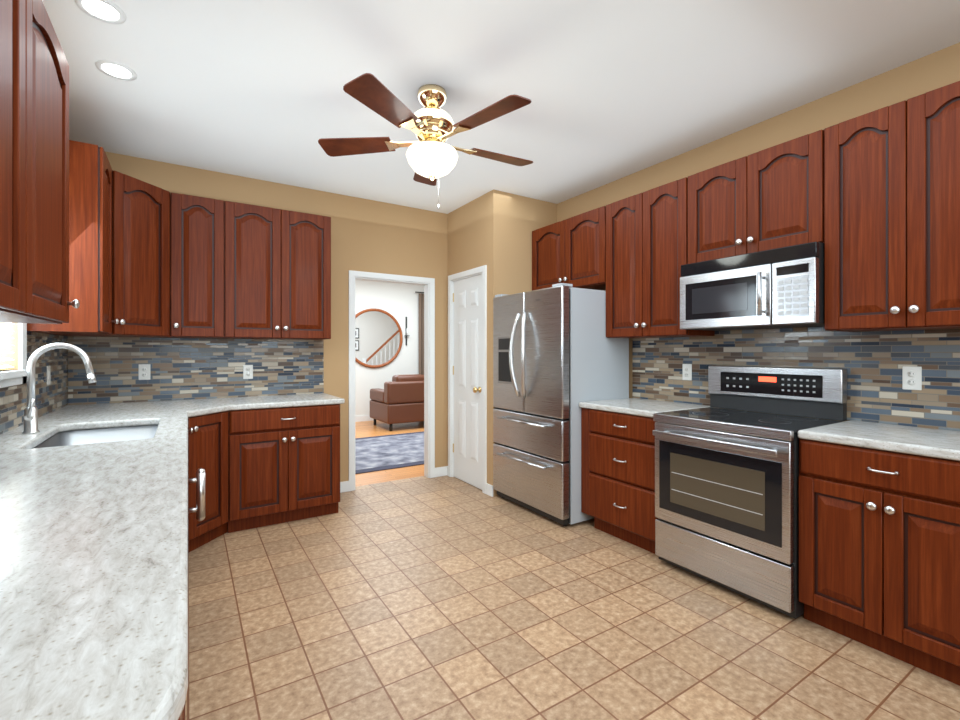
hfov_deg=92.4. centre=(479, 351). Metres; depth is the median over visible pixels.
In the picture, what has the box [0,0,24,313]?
upper cabinet
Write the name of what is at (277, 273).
upper cabinet
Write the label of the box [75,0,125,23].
recessed light
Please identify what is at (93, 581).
countertop
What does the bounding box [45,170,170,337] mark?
upper cabinet
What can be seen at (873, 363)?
backsplash
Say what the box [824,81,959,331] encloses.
upper cabinet
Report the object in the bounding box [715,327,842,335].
backsplash
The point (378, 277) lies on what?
door frame
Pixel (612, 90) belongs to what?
ceiling
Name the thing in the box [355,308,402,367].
round mirror
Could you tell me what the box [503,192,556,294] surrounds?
wall
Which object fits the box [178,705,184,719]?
base cabinet
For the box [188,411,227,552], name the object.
base cabinet
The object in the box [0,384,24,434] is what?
backsplash
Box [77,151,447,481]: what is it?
wall
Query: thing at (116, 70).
recessed light
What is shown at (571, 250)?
upper cabinet
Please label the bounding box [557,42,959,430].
wall
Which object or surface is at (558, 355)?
refrigerator
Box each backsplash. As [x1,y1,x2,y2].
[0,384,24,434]
[24,331,67,417]
[68,336,323,404]
[632,329,959,430]
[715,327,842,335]
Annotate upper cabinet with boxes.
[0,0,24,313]
[0,0,79,323]
[27,140,118,333]
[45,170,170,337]
[171,192,223,337]
[224,201,330,339]
[532,206,605,290]
[606,177,714,337]
[688,130,823,263]
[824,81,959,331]
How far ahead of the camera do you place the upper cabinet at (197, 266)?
3.36 m
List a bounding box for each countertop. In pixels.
[0,400,191,719]
[60,400,167,420]
[184,393,344,416]
[579,398,713,417]
[798,420,959,460]
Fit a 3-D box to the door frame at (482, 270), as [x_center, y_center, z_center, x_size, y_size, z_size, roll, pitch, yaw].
[-0.094,0.249,4.518,0.116,2.082,0.714,0,0,-32]
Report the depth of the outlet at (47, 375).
2.74 m
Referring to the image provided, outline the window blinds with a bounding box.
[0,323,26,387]
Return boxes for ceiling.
[42,0,959,213]
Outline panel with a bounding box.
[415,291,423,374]
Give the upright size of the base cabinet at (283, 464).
0.880 m
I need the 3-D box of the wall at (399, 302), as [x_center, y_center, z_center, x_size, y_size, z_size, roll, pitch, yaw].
[-2.839,-0.080,8.206,6.400,2.740,0.100,0,0,-32]
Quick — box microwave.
[680,242,823,330]
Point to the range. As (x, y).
(726, 496)
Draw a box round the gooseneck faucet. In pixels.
[22,343,96,433]
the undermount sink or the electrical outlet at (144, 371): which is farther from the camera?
the electrical outlet at (144, 371)
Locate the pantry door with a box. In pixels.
[453,274,481,489]
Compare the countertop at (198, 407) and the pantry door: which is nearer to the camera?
the countertop at (198, 407)
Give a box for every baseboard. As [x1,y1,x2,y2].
[340,466,492,496]
[355,415,373,421]
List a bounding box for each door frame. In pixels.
[349,270,434,490]
[448,265,486,493]
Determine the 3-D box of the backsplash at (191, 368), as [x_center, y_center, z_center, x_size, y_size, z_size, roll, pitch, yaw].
[-2.143,0.131,3.678,1.738,0.479,0.008,0,0,-32]
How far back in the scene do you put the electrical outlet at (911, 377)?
2.28 m
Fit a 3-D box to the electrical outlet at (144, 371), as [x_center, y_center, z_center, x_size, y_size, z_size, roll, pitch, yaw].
[-2.507,0.150,3.438,0.072,0.116,0.008,0,0,-32]
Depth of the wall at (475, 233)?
4.18 m
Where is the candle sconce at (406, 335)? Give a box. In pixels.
[404,317,409,344]
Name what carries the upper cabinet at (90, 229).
attached to the wall at (13, 327)
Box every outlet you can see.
[46,366,49,384]
[139,364,149,379]
[243,365,252,378]
[683,364,691,379]
[902,366,921,389]
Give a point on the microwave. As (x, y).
(782, 287)
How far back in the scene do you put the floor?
2.12 m
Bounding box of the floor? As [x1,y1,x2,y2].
[185,420,959,719]
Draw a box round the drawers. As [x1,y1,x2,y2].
[581,408,657,553]
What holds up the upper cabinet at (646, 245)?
attached to the wall at (927, 73)
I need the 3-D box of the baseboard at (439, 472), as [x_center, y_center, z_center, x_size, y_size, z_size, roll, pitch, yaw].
[0.485,1.242,1.409,3.769,0.095,6.659,0,0,-32]
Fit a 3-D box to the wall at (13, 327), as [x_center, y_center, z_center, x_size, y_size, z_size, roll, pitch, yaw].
[-1.149,-0.080,0.373,0.100,2.740,6.860,0,0,-32]
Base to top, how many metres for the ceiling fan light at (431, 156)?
0.655 m
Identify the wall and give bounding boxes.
[0,323,20,387]
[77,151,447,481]
[355,280,423,415]
[448,189,502,496]
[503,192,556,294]
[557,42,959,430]
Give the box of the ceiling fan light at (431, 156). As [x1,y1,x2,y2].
[318,73,532,209]
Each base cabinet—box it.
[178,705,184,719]
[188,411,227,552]
[227,404,339,532]
[799,438,959,685]
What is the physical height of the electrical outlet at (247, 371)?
0.116 m
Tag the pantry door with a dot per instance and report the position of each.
(467, 380)
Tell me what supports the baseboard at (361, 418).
attached to the wall at (399, 302)
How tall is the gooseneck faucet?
0.413 m
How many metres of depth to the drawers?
3.09 m
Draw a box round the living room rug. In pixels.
[355,431,423,473]
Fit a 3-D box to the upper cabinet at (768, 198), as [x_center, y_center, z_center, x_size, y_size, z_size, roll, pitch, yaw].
[1.663,-0.850,2.737,0.355,0.580,0.757,0,0,-32]
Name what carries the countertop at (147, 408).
on the base cabinet at (208, 444)
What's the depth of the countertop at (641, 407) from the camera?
3.18 m
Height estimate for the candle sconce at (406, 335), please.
0.560 m
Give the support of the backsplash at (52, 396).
attached to the wall at (13, 327)
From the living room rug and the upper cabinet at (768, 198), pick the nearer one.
the upper cabinet at (768, 198)
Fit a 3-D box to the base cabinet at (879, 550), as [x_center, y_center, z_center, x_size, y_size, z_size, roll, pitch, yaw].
[1.919,0.850,2.071,0.637,0.880,0.640,0,0,-32]
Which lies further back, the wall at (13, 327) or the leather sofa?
the leather sofa
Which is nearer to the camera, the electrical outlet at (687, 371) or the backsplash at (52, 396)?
the backsplash at (52, 396)
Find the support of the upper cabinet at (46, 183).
attached to the wall at (13, 327)
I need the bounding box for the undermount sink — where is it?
[32,425,157,448]
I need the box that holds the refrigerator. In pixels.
[493,283,628,525]
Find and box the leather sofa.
[370,374,423,430]
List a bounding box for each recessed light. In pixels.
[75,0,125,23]
[95,60,136,80]
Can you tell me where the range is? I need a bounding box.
[653,365,846,618]

